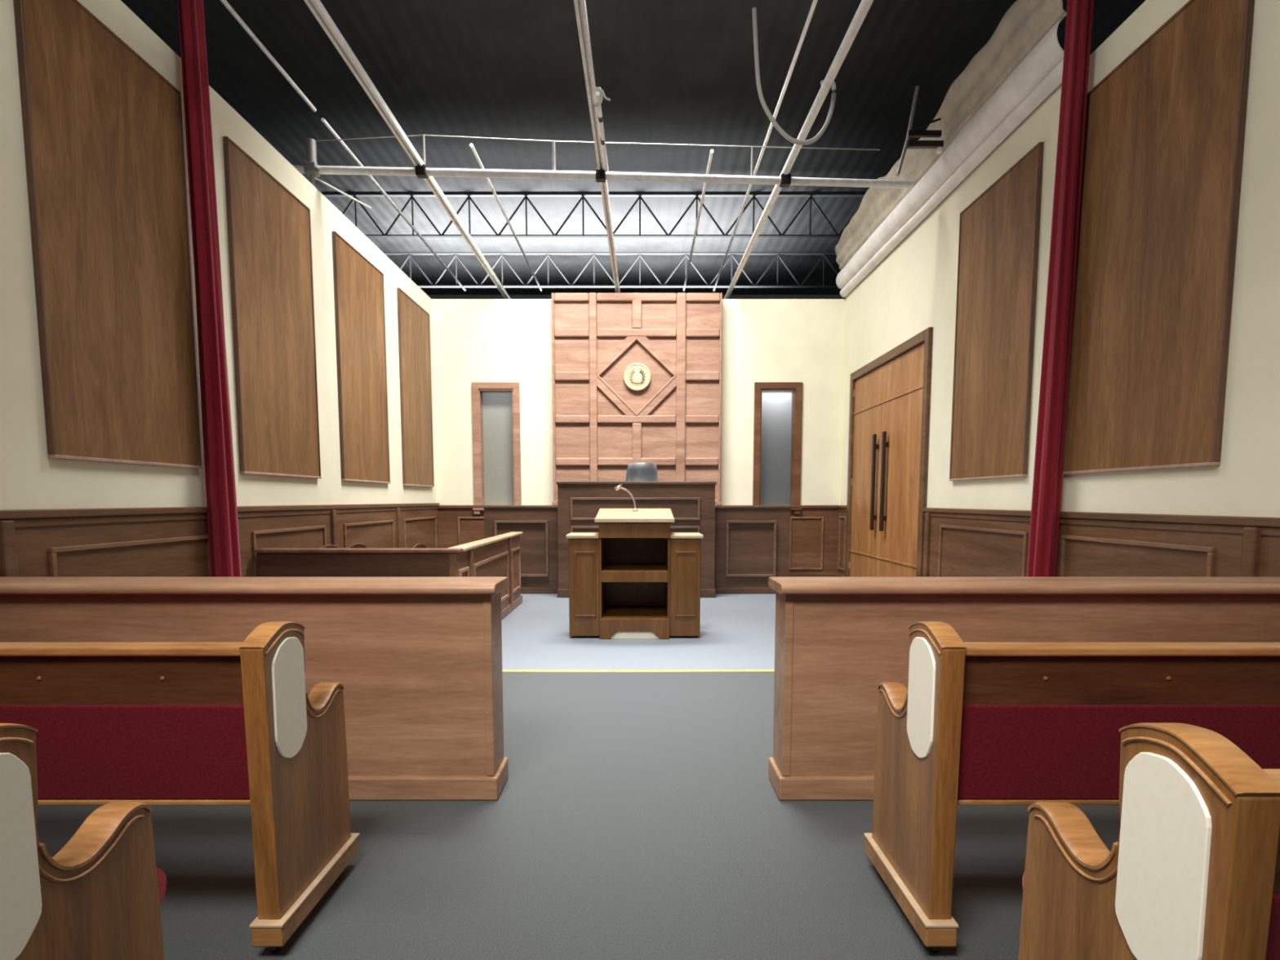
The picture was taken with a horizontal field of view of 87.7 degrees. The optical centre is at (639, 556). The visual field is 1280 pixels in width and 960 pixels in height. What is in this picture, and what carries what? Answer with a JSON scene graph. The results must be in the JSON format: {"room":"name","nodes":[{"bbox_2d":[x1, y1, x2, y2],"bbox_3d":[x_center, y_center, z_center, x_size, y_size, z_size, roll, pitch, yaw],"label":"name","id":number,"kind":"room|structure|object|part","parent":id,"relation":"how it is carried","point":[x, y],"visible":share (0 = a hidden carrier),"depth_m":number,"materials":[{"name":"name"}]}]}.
{"room":"courtroom","nodes":[
{"label":"courtroom","id":0,"kind":"room"},
{"bbox_2d":[0,0,436,510],"bbox_3d":[-3.150,-1.230,4.260,0.100,4.220,11.700,0,5,0],"label":"wall","id":1,"kind":"structure","parent":0,"point":[29,479],"depth_m":4.34,"materials":[{"name":"beige paint"}]},
{"bbox_2d":[13,0,202,468],"bbox_3d":[-3.079,-1.809,3.970,0.039,2.495,1.180,0,5,0],"label":"wall panel","id":2,"kind":"object","parent":1,"relation":"attached to","point":[104,153],"visible":1,"depth_m":3.84,"materials":[{"name":"brown wood"}]},
{"bbox_3d":[-3.079,-0.576,4.076,0.039,0.020,1.180,0,5,0],"label":"trim","id":3,"kind":"part","parent":2,"relation":"part of","materials":[{"name":"brown wood"}]},
{"bbox_2d":[177,0,241,577],"bbox_3d":[-2.982,-1.813,4.630,0.180,5.280,0.276,0,5,0],"label":"curtain","id":4,"kind":"object","parent":1,"relation":"hanging from","point":[219,462],"visible":0.89,"depth_m":4.58,"materials":[{"name":"fabric"}]},
{"bbox_2d":[0,502,439,577],"bbox_3d":[-3.072,0.275,4.390,0.055,1.200,11.700,0,5,0],"label":"wainscot","id":5,"kind":"structure","parent":1,"relation":"attached to","point":[165,541],"depth_m":4.36,"materials":[{"name":"brown wood"}]},
{"bbox_3d":[-3.071,0.295,4.151,0.022,0.800,1.300,0,5,0],"label":"panel moulding","id":6,"kind":"part","parent":5,"relation":"part of","materials":[{"name":"brown wood"}]},
{"bbox_3d":[-3.078,-0.278,4.342,0.045,0.090,11.700,0,5,0],"label":"cap rail","id":7,"kind":"part","parent":5,"relation":"part of","materials":[{"name":"brown wood"}]},
{"bbox_3d":[-3.071,0.143,5.924,0.022,0.800,1.220,0,5,0],"label":"panel moulding","id":8,"kind":"part","parent":5,"relation":"part of","materials":[{"name":"brown wood"}]},
{"bbox_3d":[-3.071,-0.004,7.638,0.022,0.800,1.380,0,5,0],"label":"panel moulding","id":9,"kind":"part","parent":5,"relation":"part of","materials":[{"name":"brown wood"}]},
{"bbox_3d":[-3.071,-0.155,9.386,0.022,0.800,1.370,0,5,0],"label":"panel moulding","id":10,"kind":"part","parent":5,"relation":"part of","materials":[{"name":"brown wood"}]},
{"bbox_2d":[222,136,321,478],"bbox_3d":[-3.079,-1.939,5.680,0.039,2.490,1.250,0,5,0],"label":"wall panel","id":11,"kind":"object","parent":1,"relation":"attached to","point":[269,228],"visible":1,"depth_m":5.57,"materials":[{"name":"brown wood"}]},
{"bbox_3d":[-3.079,-0.708,5.786,0.039,0.020,1.250,0,5,0],"label":"trim","id":12,"kind":"part","parent":11,"relation":"part of","materials":[{"name":"brown wood"}]},
{"bbox_2d":[332,231,390,483],"bbox_3d":[-3.079,-2.088,7.444,0.039,2.495,1.270,0,5,0],"label":"wall panel","id":13,"kind":"object","parent":1,"relation":"attached to","point":[358,284],"visible":1,"depth_m":7.30,"materials":[{"name":"brown wood"}]},
{"bbox_3d":[-3.079,-0.855,7.550,0.039,0.020,1.270,0,5,0],"label":"trim","id":14,"kind":"part","parent":13,"relation":"part of","materials":[{"name":"brown wood"}]},
{"bbox_2d":[396,288,434,487],"bbox_3d":[-3.079,-2.235,9.212,0.039,2.505,1.220,0,5,0],"label":"wall panel","id":15,"kind":"object","parent":1,"relation":"attached to","point":[414,323],"visible":1,"depth_m":9.11,"materials":[{"name":"brown wood"}]},
{"bbox_3d":[-3.079,-0.997,9.319,0.039,0.020,1.220,0,5,0],"label":"trim","id":16,"kind":"part","parent":15,"relation":"part of","materials":[{"name":"brown wood"}]},
{"bbox_2d":[292,134,914,208],"bbox_3d":[-0.300,-3.837,6.569,6.104,0.628,0.407,0,5,0],"label":"pipe","id":17,"kind":"object","parent":1,"relation":"attached to","point":[310,167],"visible":0.95,"depth_m":6.52,"materials":[{"name":"metal"}]},
{"bbox_3d":[-3.145,-3.752,6.392,0.150,0.120,0.036,0,5,0],"label":"clamp lever","id":18,"kind":"part","parent":17,"relation":"part of","materials":[{"name":"black metal"}]},
{"bbox_2d":[303,0,511,298],"bbox_3d":[-2.135,-3.822,6.697,0.078,0.055,12.000,0,5,0],"label":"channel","id":19,"kind":"object","parent":17,"relation":"attached to","point":[316,6],"visible":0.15,"depth_m":5.58,"materials":[{"name":"metal"}]},
{"bbox_3d":[-2.105,-3.925,6.487,0.030,0.330,0.030,-2,5,-22],"label":"hanger rod","id":20,"kind":"part","parent":17,"relation":"part of","materials":[{"name":"silver metal"}]},
{"bbox_3d":[-0.845,-3.915,6.539,0.030,0.300,0.030,-2,5,-22],"label":"hanger rod","id":21,"kind":"part","parent":17,"relation":"part of","materials":[{"name":"silver metal"}]},
{"bbox_2d":[573,0,620,293],"bbox_3d":[-0.375,-3.822,6.697,0.068,0.055,12.001,0,5,0],"label":"channel","id":22,"kind":"object","parent":17,"relation":"attached to","point":[580,5],"visible":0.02,"depth_m":5.53,"materials":[{"name":"metal"}]},
{"bbox_2d":[592,86,610,172],"bbox_3d":[-0.302,-3.697,5.875,0.140,0.164,1.259,0,5,0],"label":"conduit","id":23,"kind":"object","parent":22,"relation":"attached to","point":[600,94],"visible":1,"depth_m":5.59,"materials":[{"name":"metal"}]},
{"bbox_3d":[1.115,-3.917,6.619,0.024,0.290,0.024,-2,5,-22],"label":"hanger rod","id":24,"kind":"part","parent":17,"relation":"part of","materials":[{"name":"silver metal"}]},
{"bbox_2d":[724,0,873,298],"bbox_3d":[1.458,-3.833,6.696,0.097,0.072,12.002,0,5,-1],"label":"ceiling pipe","id":25,"kind":"object","parent":17,"relation":"attached to","point":[864,6],"visible":0.79,"depth_m":5.55,"materials":[{"name":"metal"}]},
{"bbox_2d":[895,85,943,176],"bbox_3d":[2.671,-4.059,6.356,0.437,0.807,0.056,0,5,0],"label":"bracket","id":26,"kind":"object","parent":17,"relation":"attached to","point":[938,144],"visible":1,"depth_m":6.34,"materials":[{"name":"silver metal"}]},
{"bbox_3d":[2.550,-4.059,6.356,0.195,0.807,0.036,0,5,0],"label":"upright rod","id":27,"kind":"part","parent":26,"relation":"part of","materials":[{"name":"silver metal"}]},
{"bbox_3d":[2.723,-3.937,6.366,0.335,0.055,0.050,0,5,0],"label":"bracket arm","id":28,"kind":"part","parent":26,"relation":"part of","materials":[{"name":"black metal"}]},
{"bbox_3d":[2.712,-4.035,6.358,0.315,0.050,0.040,0,5,0],"label":"bracket arm","id":29,"kind":"part","parent":26,"relation":"part of","materials":[{"name":"black metal"}]},
{"bbox_3d":[2.860,-3.885,6.370,0.056,0.050,0.056,0,5,0],"label":"knob","id":30,"kind":"part","parent":26,"relation":"part of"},
{"bbox_2d":[35,594,1120,959],"bbox_3d":[0.000,0.653,7.584,18.000,0.100,21.000,0,5,0],"label":"floor","id":31,"kind":"structure","parent":0,"point":[636,815],"depth_m":2.40,"materials":[{"name":"grey carpet"}]},
{"bbox_2d":[0,723,166,959],"bbox_3d":[-1.970,0.695,1.185,2.006,0.910,0.568,0,5,0],"label":"pew","id":32,"kind":"object","parent":31,"relation":"on","point":[100,897],"visible":1,"depth_m":1.16,"materials":[{"name":"brown wood"}]},
{"bbox_2d":[155,866,166,903],"bbox_3d":[-1.970,0.725,1.241,1.850,0.113,0.462,0,5,0],"label":"seat cushion","id":33,"kind":"object","parent":32,"relation":"on","point":[162,879],"depth_m":1.45,"materials":[{"name":"red fabric"}]},
{"bbox_2d":[0,621,359,951],"bbox_3d":[-1.967,0.621,2.049,2.006,0.910,0.568,0,5,0],"label":"pew","id":34,"kind":"object","parent":31,"relation":"on","point":[149,723],"visible":1,"depth_m":1.80,"materials":[{"name":"brown wood"}]},
{"bbox_3d":[-1.967,0.249,1.802,1.850,0.025,0.072,0,5,0],"label":"rail","id":35,"kind":"part","parent":34,"relation":"part of","materials":[{"name":"brown wood"}]},
{"bbox_3d":[-1.967,0.664,1.831,1.850,0.013,0.055,0,5,0],"label":"rail","id":36,"kind":"part","parent":34,"relation":"part of","materials":[{"name":"brown wood"}]},
{"bbox_3d":[-1.013,0.577,2.001,0.062,0.807,0.468,0,5,0],"label":"panel","id":37,"kind":"part","parent":34,"relation":"part of","materials":[{"name":"brown wood"}]},
{"bbox_2d":[318,544,338,548],"bbox_3d":[-2.538,0.320,5.879,0.432,0.857,0.412,0,5,0],"label":"chair","id":38,"kind":"object","parent":31,"relation":"on","point":[326,546],"visible":0.12,"depth_m":5.84,"materials":[{"name":"red leather"}]},
{"bbox_2d":[346,542,366,548],"bbox_3d":[-2.518,0.285,6.418,0.432,0.834,0.412,0,5,0],"label":"chair","id":39,"kind":"object","parent":31,"relation":"on","point":[357,545],"visible":0.16,"depth_m":6.37,"materials":[{"name":"red leather"}]},
{"bbox_2d":[254,532,523,620],"bbox_3d":[-2.230,0.246,6.711,1.620,0.860,2.850,0,5,0],"label":"box","id":40,"kind":"object","parent":31,"relation":"on","point":[497,556],"visible":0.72,"depth_m":5.30,"materials":[{"name":"brown wood"}]},
{"bbox_3d":[-2.253,0.378,5.352,1.573,0.830,0.060,0,5,0],"label":"panel","id":41,"kind":"part","parent":40,"relation":"part of","materials":[{"name":"brown wood"}]},
{"bbox_3d":[-2.232,-0.051,5.320,1.615,0.030,0.130,0,5,0],"label":"rail","id":42,"kind":"part","parent":40,"relation":"part of","materials":[{"name":"brown wood"}]},
{"bbox_3d":[-1.446,0.341,5.494,0.022,0.500,0.270,0,5,0],"label":"panel moulding","id":43,"kind":"part","parent":40,"relation":"part of","materials":[{"name":"brown wood"}]},
{"bbox_3d":[-1.485,0.261,6.709,0.060,0.830,2.796,0,5,0],"label":"panel","id":44,"kind":"part","parent":40,"relation":"part of","materials":[{"name":"brown wood"}]},
{"bbox_3d":[-1.492,-0.173,6.740,0.145,0.030,2.720,0,5,0],"label":"rail","id":45,"kind":"part","parent":40,"relation":"part of","materials":[{"name":"brown wood"}]},
{"bbox_3d":[-1.446,0.249,6.560,0.022,0.500,1.490,0,5,0],"label":"panel moulding","id":46,"kind":"part","parent":40,"relation":"part of","materials":[{"name":"brown wood"}]},
{"bbox_3d":[-1.446,0.145,7.771,0.022,0.500,0.500,0,5,0],"label":"panel moulding","id":47,"kind":"part","parent":40,"relation":"part of","materials":[{"name":"brown wood"}]},
{"bbox_2d":[411,543,426,548],"bbox_3d":[-2.128,0.252,7.048,0.432,0.791,0.412,0,5,0],"label":"chair","id":48,"kind":"object","parent":31,"relation":"on","point":[417,545],"visible":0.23,"depth_m":6.98,"materials":[{"name":"red leather"}]},
{"bbox_2d":[482,506,558,594],"bbox_3d":[-1.557,-0.128,9.265,1.024,1.168,0.936,0,5,0],"label":"wainscot panel","id":49,"kind":"object","parent":31,"relation":"on","point":[539,541],"visible":0.66,"depth_m":8.82,"materials":[{"name":"brown wood"}]},
{"bbox_3d":[-1.557,-0.662,8.847,1.024,0.033,0.158,0,5,0],"label":"rail","id":50,"kind":"part","parent":49,"relation":"part of","materials":[{"name":"brown wood"}]},
{"bbox_3d":[-1.565,-0.108,8.816,0.710,0.745,0.038,0,5,0],"label":"panel moulding","id":51,"kind":"part","parent":49,"relation":"part of","materials":[{"name":"brown wood"}]},
{"bbox_2d":[565,508,703,639],"bbox_3d":[-0.048,0.130,6.298,1.224,1.162,0.805,0,5,0],"label":"lectern","id":52,"kind":"object","parent":31,"relation":"on","point":[634,577],"visible":1,"depth_m":5.99,"materials":[{"name":"brown wood"}]},
{"bbox_3d":[-0.491,0.244,5.974,0.193,0.590,0.014,0,5,0],"label":"panel moulding","id":53,"kind":"part","parent":52,"relation":"part of","materials":[{"name":"brown wood"}]},
{"bbox_2d":[614,484,638,511],"bbox_3d":[-0.132,-0.569,6.395,0.225,0.256,0.052,0,5,0],"label":"gooseneck microphone","id":54,"kind":"object","parent":52,"relation":"on","point":[618,487],"visible":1,"depth_m":6.38,"materials":[{"name":"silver metal"}]},
{"bbox_2d":[601,605,667,618],"bbox_3d":[-0.048,0.532,6.354,0.594,0.021,0.731,0,5,0],"label":"shelf","id":55,"kind":"object","parent":52,"relation":"attached to","point":[609,611],"depth_m":6.30,"materials":[{"name":"brown wood"}]},
{"bbox_2d":[601,563,667,582],"bbox_3d":[-0.048,0.145,6.316,0.594,0.099,0.741,0,5,0],"label":"shelf","id":56,"kind":"object","parent":52,"relation":"attached to","point":[611,572],"depth_m":5.95,"materials":[{"name":"brown wood"}]},
{"bbox_3d":[-0.048,0.698,6.007,0.480,0.080,0.005,0,5,0],"label":"kick panel","id":57,"kind":"part","parent":52,"relation":"part of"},
{"bbox_3d":[0.410,0.244,5.974,0.193,0.590,0.014,0,5,0],"label":"panel moulding","id":58,"kind":"part","parent":52,"relation":"part of","materials":[{"name":"brown wood"}]},
{"bbox_2d":[555,481,716,597],"bbox_3d":[-0.045,-0.257,8.956,2.020,1.478,1.020,0,5,0],"label":"bench","id":59,"kind":"object","parent":31,"relation":"on","point":[691,504],"visible":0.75,"depth_m":8.43,"materials":[{"name":"brown wood"}]},
{"bbox_3d":[-0.060,-0.024,8.476,1.640,0.735,0.020,0,5,0],"label":"panel moulding","id":60,"kind":"part","parent":59,"relation":"part of","materials":[{"name":"brown wood"}]},
{"bbox_3d":[-0.060,-0.607,8.426,1.640,0.285,0.020,0,5,0],"label":"panel moulding","id":61,"kind":"part","parent":59,"relation":"part of","materials":[{"name":"brown wood"}]},
{"bbox_3d":[-0.045,-0.941,8.507,2.020,0.038,0.238,0,5,0],"label":"rail","id":62,"kind":"part","parent":59,"relation":"part of","materials":[{"name":"brown wood"}]},
{"bbox_2d":[502,669,774,671],"bbox_3d":[-0.025,0.832,4.867,6.150,0.008,0.045,0,5,0],"label":"floor strip","id":63,"kind":"object","parent":31,"relation":"on","point":[503,670],"visible":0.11,"depth_m":4.86,"materials":[{"name":"gold metal"}]},
{"bbox_2d":[0,577,1279,799],"bbox_3d":[-0.025,0.552,2.850,6.030,0.912,0.285,0,5,0],"label":"wall","id":64,"kind":"structure","parent":31,"relation":"on","point":[417,661],"depth_m":2.74,"materials":[{"name":"brown wood"}]},
{"bbox_3d":[-1.811,0.120,2.813,2.458,0.046,0.285,0,5,0],"label":"cap rail","id":65,"kind":"part","parent":64,"relation":"part of","materials":[{"name":"brown wood"}]},
{"bbox_3d":[-1.816,0.957,2.888,2.448,0.098,0.234,0,5,0],"label":"moulding","id":66,"kind":"part","parent":64,"relation":"part of","materials":[{"name":"brown wood"}]},
{"bbox_3d":[-0.625,0.526,2.850,0.034,0.764,0.200,0,5,0],"label":"corner post","id":67,"kind":"part","parent":64,"relation":"part of","materials":[{"name":"brown wood"}]},
{"bbox_3d":[0.611,0.526,2.850,0.034,0.764,0.200,0,5,0],"label":"corner post","id":68,"kind":"part","parent":64,"relation":"part of","materials":[{"name":"brown wood"}]},
{"bbox_3d":[1.784,0.957,2.888,2.412,0.098,0.234,0,5,0],"label":"moulding","id":69,"kind":"part","parent":64,"relation":"part of","materials":[{"name":"brown wood"}]},
{"bbox_3d":[1.779,0.120,2.813,2.422,0.046,0.285,0,5,0],"label":"cap rail","id":70,"kind":"part","parent":64,"relation":"part of","materials":[{"name":"brown wood"}]},
{"bbox_2d":[714,506,791,594],"bbox_3d":[1.476,-0.128,9.265,1.042,1.168,0.936,0,5,0],"label":"wainscot panel","id":71,"kind":"object","parent":31,"relation":"on","point":[753,543],"visible":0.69,"depth_m":8.83,"materials":[{"name":"brown wood"}]},
{"bbox_3d":[1.468,-0.108,8.816,0.665,0.745,0.038,0,5,0],"label":"panel moulding","id":72,"kind":"part","parent":71,"relation":"part of","materials":[{"name":"brown wood"}]},
{"bbox_3d":[1.476,-0.662,8.847,1.042,0.033,0.158,0,5,0],"label":"rail","id":73,"kind":"part","parent":71,"relation":"part of","materials":[{"name":"brown wood"}]},
{"bbox_2d":[863,621,1279,951],"bbox_3d":[1.838,0.621,2.049,2.136,0.910,0.568,0,5,0],"label":"pew","id":74,"kind":"object","parent":31,"relation":"on","point":[975,723],"visible":0.98,"depth_m":1.79,"materials":[{"name":"brown wood"}]},
{"bbox_3d":[0.819,0.577,2.001,0.062,0.807,0.468,0,5,0],"label":"panel","id":75,"kind":"part","parent":74,"relation":"part of","materials":[{"name":"brown wood"}]},
{"bbox_3d":[1.838,0.664,1.831,1.980,0.013,0.055,0,5,0],"label":"rail","id":76,"kind":"part","parent":74,"relation":"part of","materials":[{"name":"brown wood"}]},
{"bbox_3d":[1.838,0.249,1.802,1.980,0.025,0.072,0,5,0],"label":"rail","id":77,"kind":"part","parent":74,"relation":"part of","materials":[{"name":"brown wood"}]},
{"bbox_2d":[1017,722,1279,959],"bbox_3d":[1.835,0.695,1.187,2.136,0.910,0.568,0,5,0],"label":"pew","id":78,"kind":"object","parent":31,"relation":"on","point":[1192,872],"visible":1,"depth_m":0.99,"materials":[{"name":"brown wood"}]},
{"bbox_2d":[1022,871,1024,888],"bbox_3d":[1.835,0.725,1.243,1.980,0.113,0.462,0,5,0],"label":"seat cushion","id":79,"kind":"object","parent":78,"relation":"on","point":[1024,872],"depth_m":1.47,"materials":[{"name":"red fabric"}]},
{"bbox_3d":[1.835,0.323,0.940,1.980,0.025,0.072,0,5,0],"label":"rail","id":80,"kind":"part","parent":78,"relation":"part of","materials":[{"name":"brown wood"}]},
{"bbox_3d":[-0.045,0.205,9.282,1.870,0.500,1.420,0,5,0],"label":"floor","id":81,"kind":"structure","parent":31,"relation":"on","visible":0},
{"bbox_2d":[626,462,657,481],"bbox_3d":[-0.003,-0.676,9.192,0.624,1.269,0.606,1,5,9],"label":"chair","id":82,"kind":"object","parent":81,"relation":"on","point":[636,472],"visible":0.12,"depth_m":9.35,"materials":[{"name":"black leather"}]},
{"bbox_2d":[120,0,1145,294],"bbox_3d":[0.000,-6.023,7.010,18.000,0.100,21.000,0,5,0],"label":"ceiling","id":83,"kind":"structure","parent":0,"point":[682,72],"depth_m":9.07,"materials":[{"name":"black metal"}]},
{"bbox_2d":[220,0,316,111],"bbox_3d":[-3.310,-4.285,3.722,0.038,0.038,6.150,0,5,0],"label":"conduit","id":84,"kind":"object","parent":83,"relation":"attached to","point":[224,2],"visible":1,"depth_m":5.89,"materials":[{"name":"metal"}]},
{"bbox_2d":[320,117,466,291],"bbox_3d":[-3.310,-4.806,9.784,0.038,0.038,5.680,0,5,0],"label":"conduit","id":85,"kind":"object","parent":83,"relation":"attached to","point":[326,123],"visible":1,"depth_m":8.74,"materials":[{"name":"metal"}]},
{"bbox_2d":[469,142,542,290],"bbox_3d":[-1.877,-4.827,10.033,0.038,0.038,5.180,0,5,0],"label":"conduit","id":86,"kind":"object","parent":83,"relation":"attached to","point":[471,144],"visible":1,"depth_m":9.20,"materials":[{"name":"metal"}]},
{"bbox_2d":[382,251,838,287],"bbox_3d":[0.000,-6.252,14.518,17.800,0.730,0.080,0,5,0],"label":"roof truss","id":87,"kind":"object","parent":83,"relation":"attached to","point":[410,253],"visible":0.51,"depth_m":14.49,"materials":[{"name":"black metal"}]},
{"bbox_2d":[320,192,908,237],"bbox_3d":[0.000,-6.012,11.728,17.800,0.730,0.080,0,5,0],"label":"roof truss","id":88,"kind":"object","parent":83,"relation":"attached to","point":[468,195],"visible":0.52,"depth_m":11.71,"materials":[{"name":"black metal"}]},
{"bbox_2d":[683,149,713,291],"bbox_3d":[0.825,-4.833,10.098,0.038,0.038,5.050,0,5,0],"label":"conduit","id":89,"kind":"object","parent":83,"relation":"attached to","point":[711,150],"visible":1,"depth_m":9.28,"materials":[{"name":"metal"}]},
{"bbox_2d":[712,0,817,291],"bbox_3d":[1.395,-4.535,6.636,0.048,0.038,12.000,0,5,0],"label":"conduit","id":90,"kind":"object","parent":83,"relation":"attached to","point":[815,2],"visible":1,"depth_m":6.76,"materials":[{"name":"metal"}]},
{"bbox_2d":[751,7,835,145],"bbox_3d":[1.222,-3.808,5.293,0.675,1.021,0.034,0,5,0],"label":"cable loop","id":91,"kind":"object","parent":83,"relation":"hanging from","point":[781,131],"visible":0.91,"depth_m":5.30,"materials":[{"name":"grey"}]},
{"bbox_2d":[426,294,844,298],"bbox_3d":[0.000,-3.589,17.808,18.000,6.600,0.100,0,5,0],"label":"wall","id":92,"kind":"structure","parent":0,"point":[432,296],"depth_m":17.48,"materials":[{"name":"beige paint"}]},
{"bbox_2d":[431,298,844,505],"bbox_3d":[-0.025,-1.740,10.198,6.350,4.220,0.220,0,5,0],"label":"wall","id":93,"kind":"structure","parent":0,"point":[474,340],"depth_m":10.01,"materials":[{"name":"beige paint"}]},
{"bbox_2d":[471,382,521,514],"bbox_3d":[-2.165,-1.642,10.152,0.738,1.972,0.260,0,5,0],"label":"window","id":94,"kind":"structure","parent":93,"relation":"in","point":[495,406],"depth_m":10.21,"materials":[{"name":"brown wood"}]},
{"bbox_3d":[-2.165,-0.699,10.165,0.738,0.090,0.125,0,5,0],"label":"sill","id":95,"kind":"part","parent":94,"relation":"part of","materials":[{"name":"brown wood"}]},
{"bbox_3d":[-2.165,-1.663,10.273,0.536,1.773,0.015,0,5,0],"label":"pane","id":96,"kind":"part","parent":94,"relation":"part of","materials":[{"name":"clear glass"}]},
{"bbox_2d":[551,293,722,506],"bbox_3d":[-0.045,-1.729,9.946,2.520,4.240,0.275,0,5,0],"label":"wall panel","id":97,"kind":"object","parent":93,"relation":"attached to","point":[601,425],"visible":0.72,"depth_m":9.80,"materials":[{"name":"brown wood"}]},
{"bbox_3d":[-0.049,-2.651,9.786,1.168,1.130,0.047,0,5,0],"label":"diamond frame","id":98,"kind":"part","parent":97,"relation":"part of","materials":[{"name":"brown wood"}]},
{"bbox_2d":[623,363,650,391],"bbox_3d":[-0.040,-2.637,9.775,0.400,0.400,0.071,0,5,0],"label":"seal","id":99,"kind":"object","parent":97,"relation":"attached to","point":[637,376],"visible":1,"depth_m":9.75,"materials":[{"name":"gold metal"}]},
{"bbox_2d":[437,505,839,577],"bbox_3d":[-0.025,-0.207,10.195,6.110,1.165,0.050,0,5,0],"label":"wainscot","id":100,"kind":"structure","parent":93,"relation":"attached to","point":[814,532],"depth_m":10.18,"materials":[{"name":"brown wood"}]},
{"bbox_3d":[-2.490,-0.209,10.192,0.580,0.810,0.020,0,5,0],"label":"panel moulding","id":101,"kind":"part","parent":100,"relation":"part of","materials":[{"name":"brown wood"}]},
{"bbox_3d":[-0.025,-0.765,10.147,6.110,0.045,0.050,0,5,0],"label":"cap rail","id":102,"kind":"part","parent":100,"relation":"part of","materials":[{"name":"brown wood"}]},
{"bbox_3d":[2.540,-0.209,10.192,0.520,0.810,0.020,0,5,0],"label":"panel moulding","id":103,"kind":"part","parent":100,"relation":"part of","materials":[{"name":"brown wood"}]},
{"bbox_3d":[-0.025,0.313,10.248,6.110,0.120,0.032,0,5,0],"label":"board","id":104,"kind":"part","parent":100,"relation":"part of","materials":[{"name":"brown wood"}]},
{"bbox_2d":[752,382,802,514],"bbox_3d":[2.078,-1.642,10.152,0.743,1.972,0.260,0,5,0],"label":"window","id":105,"kind":"structure","parent":93,"relation":"in","point":[778,406],"depth_m":10.21,"materials":[{"name":"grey glass"}]},
{"bbox_3d":[2.078,-1.663,10.273,0.541,1.773,0.015,0,5,0],"label":"pane","id":106,"kind":"part","parent":105,"relation":"part of","materials":[{"name":"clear glass"}]},
{"bbox_3d":[2.078,-0.699,10.165,0.743,0.090,0.125,0,5,0],"label":"sill","id":107,"kind":"part","parent":105,"relation":"part of","materials":[{"name":"brown wood"}]},
{"bbox_2d":[840,0,1279,517],"bbox_3d":[3.100,-1.244,4.259,0.100,4.250,11.700,0,5,0],"label":"wall","id":108,"kind":"structure","parent":0,"point":[913,290],"depth_m":4.25,"materials":[{"name":"beige paint"}]},
{"bbox_2d":[844,327,933,577],"bbox_3d":[3.022,-0.990,8.361,0.115,3.040,2.610,0,5,0],"label":"door","id":109,"kind":"structure","parent":108,"relation":"in","point":[890,411],"depth_m":8.13,"materials":[{"name":"brown wood"}]},
{"bbox_3d":[2.985,-0.955,8.535,0.040,1.220,0.060,0,5,0],"label":"handle","id":110,"kind":"part","parent":109,"relation":"part of","materials":[{"name":"black metal"}]},
{"bbox_3d":[2.985,-0.926,8.196,0.040,1.220,0.060,0,5,0],"label":"handle","id":111,"kind":"part","parent":109,"relation":"part of","materials":[{"name":"black metal"}]},
{"bbox_2d":[835,0,1066,297],"bbox_3d":[2.939,-4.057,7.239,0.183,0.881,5.240,0,5,0],"label":"drape","id":112,"kind":"object","parent":108,"relation":"attached to","point":[1021,63],"visible":0.96,"depth_m":5.96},
{"bbox_2d":[949,142,1044,480],"bbox_3d":[3.031,-1.936,5.765,0.035,2.510,1.260,0,5,0],"label":"wall panel","id":113,"kind":"object","parent":108,"relation":"attached to","point":[998,242],"visible":1,"depth_m":5.62,"materials":[{"name":"brown wood"}]},
{"bbox_3d":[3.031,-0.696,5.872,0.035,0.020,1.260,0,5,0],"label":"trim","id":114,"kind":"part","parent":113,"relation":"part of","materials":[{"name":"brown wood"}]},
{"bbox_2d":[836,505,1279,577],"bbox_3d":[3.022,0.292,4.391,0.055,1.165,11.700,0,5,0],"label":"wainscot","id":115,"kind":"structure","parent":108,"relation":"attached to","point":[957,542],"depth_m":4.33,"materials":[{"name":"brown wood"}]},
{"bbox_3d":[3.021,-0.205,9.969,0.022,0.800,0.300,0,5,0],"label":"panel moulding","id":116,"kind":"part","parent":115,"relation":"part of","materials":[{"name":"brown wood"}]},
{"bbox_3d":[3.021,0.138,5.984,0.022,0.800,1.500,0,5,0],"label":"panel moulding","id":117,"kind":"part","parent":115,"relation":"part of","materials":[{"name":"brown wood"}]},
{"bbox_3d":[3.027,-0.243,4.345,0.045,0.090,11.700,0,5,0],"label":"cap rail","id":118,"kind":"part","parent":115,"relation":"part of","materials":[{"name":"brown wood"}]},
{"bbox_3d":[3.021,0.294,4.170,0.022,0.800,1.260,0,5,0],"label":"panel moulding","id":119,"kind":"part","parent":115,"relation":"part of","materials":[{"name":"brown wood"}]},
{"bbox_2d":[1026,0,1093,577],"bbox_3d":[2.942,-1.818,4.683,0.178,5.280,0.346,0,5,0],"label":"curtain","id":120,"kind":"object","parent":108,"relation":"hanging from","point":[1055,360],"visible":0.91,"depth_m":4.62,"materials":[{"name":"fabric"}]},
{"bbox_2d":[1062,0,1254,474],"bbox_3d":[3.031,-1.806,4.025,0.035,2.552,1.270,0,5,0],"label":"wall panel","id":121,"kind":"object","parent":108,"relation":"attached to","point":[1165,127],"visible":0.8,"depth_m":3.87,"materials":[{"name":"brown wood"}]},
{"bbox_3d":[3.031,-0.544,4.134,0.035,0.020,1.270,0,5,0],"label":"trim","id":122,"kind":"part","parent":121,"relation":"part of","materials":[{"name":"brown wood"}]}
]}

